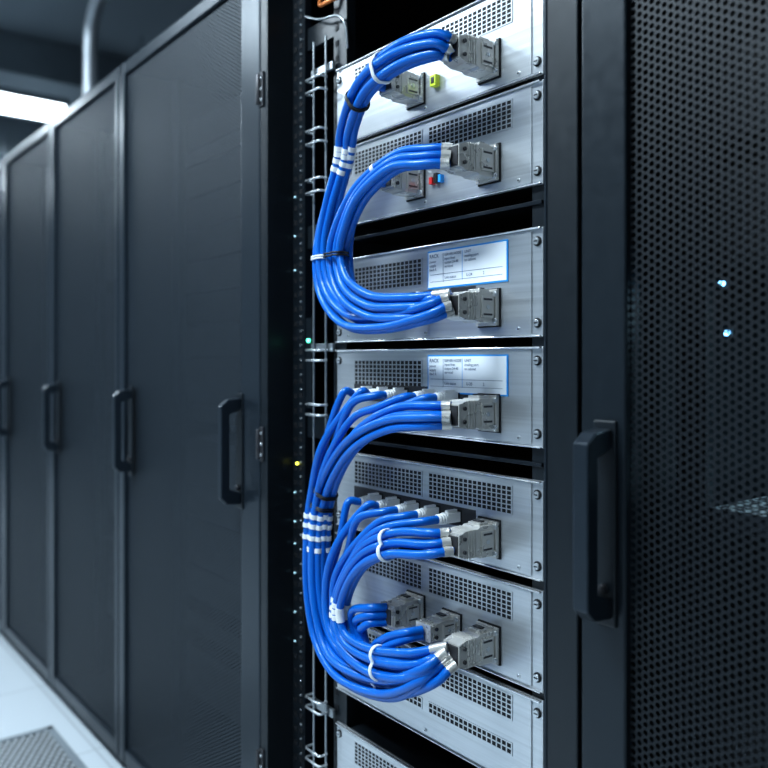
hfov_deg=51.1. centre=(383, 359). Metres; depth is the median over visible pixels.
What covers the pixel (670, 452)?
door
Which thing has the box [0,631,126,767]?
floor
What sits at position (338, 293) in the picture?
cable bundle
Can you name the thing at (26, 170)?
rack
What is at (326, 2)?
lead
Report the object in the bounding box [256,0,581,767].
rack
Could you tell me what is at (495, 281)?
server
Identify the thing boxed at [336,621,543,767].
server
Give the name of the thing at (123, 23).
ceiling
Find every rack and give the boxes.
[0,122,59,694]
[0,159,11,642]
[42,67,128,767]
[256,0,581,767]
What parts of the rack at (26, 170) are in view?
door handle, perforated panel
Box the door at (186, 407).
[112,0,260,767]
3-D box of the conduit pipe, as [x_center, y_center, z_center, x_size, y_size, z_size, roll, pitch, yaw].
[-0.236,-1.384,2.104,0.100,1.080,3.310,0,0,-38]
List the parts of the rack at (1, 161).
perforated panel, door frame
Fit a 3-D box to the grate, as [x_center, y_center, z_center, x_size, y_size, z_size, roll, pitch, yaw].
[-1.110,1.172,2.146,0.600,0.008,0.600,0,0,-38]
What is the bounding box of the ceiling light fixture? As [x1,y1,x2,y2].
[0,86,68,120]
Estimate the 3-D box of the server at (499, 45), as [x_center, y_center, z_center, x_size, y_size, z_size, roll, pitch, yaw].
[0.286,-0.478,1.505,0.724,0.147,0.507,0,0,-38]
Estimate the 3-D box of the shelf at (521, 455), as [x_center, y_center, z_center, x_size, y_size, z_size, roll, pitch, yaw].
[0.279,0.149,1.500,0.540,0.006,0.501,0,0,-38]
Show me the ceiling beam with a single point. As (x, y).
(27, 63)
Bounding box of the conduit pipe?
[82,0,106,94]
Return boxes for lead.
[305,0,348,48]
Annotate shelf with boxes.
[342,434,542,466]
[354,199,542,247]
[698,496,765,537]
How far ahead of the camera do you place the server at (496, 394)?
1.23 m
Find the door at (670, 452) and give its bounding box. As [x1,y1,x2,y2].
[573,0,767,767]
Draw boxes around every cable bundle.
[302,387,458,702]
[311,29,457,333]
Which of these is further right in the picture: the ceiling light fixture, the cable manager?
the cable manager
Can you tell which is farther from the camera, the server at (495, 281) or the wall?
the wall
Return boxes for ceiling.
[0,0,202,123]
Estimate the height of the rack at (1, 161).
2.020 m
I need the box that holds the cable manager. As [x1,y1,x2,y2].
[305,35,334,767]
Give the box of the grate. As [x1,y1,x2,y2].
[0,725,86,767]
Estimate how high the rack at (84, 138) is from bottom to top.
2.020 m
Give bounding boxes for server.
[335,0,543,143]
[335,346,543,448]
[335,531,543,693]
[335,716,477,767]
[336,226,543,343]
[336,448,543,581]
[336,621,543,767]
[344,79,543,230]
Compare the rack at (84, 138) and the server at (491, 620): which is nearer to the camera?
the server at (491, 620)
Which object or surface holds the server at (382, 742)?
in the rack at (284, 438)
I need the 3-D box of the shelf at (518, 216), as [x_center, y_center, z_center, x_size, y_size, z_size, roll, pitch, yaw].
[0.279,-0.225,1.500,0.540,0.006,0.501,0,0,-38]
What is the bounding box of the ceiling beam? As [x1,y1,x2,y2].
[0,30,127,100]
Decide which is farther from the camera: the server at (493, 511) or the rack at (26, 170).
the rack at (26, 170)
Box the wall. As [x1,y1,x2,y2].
[0,116,46,160]
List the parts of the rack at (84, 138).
door handle, perforated panel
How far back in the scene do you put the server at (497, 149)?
1.25 m
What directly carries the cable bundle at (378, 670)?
attached to the server at (496, 394)

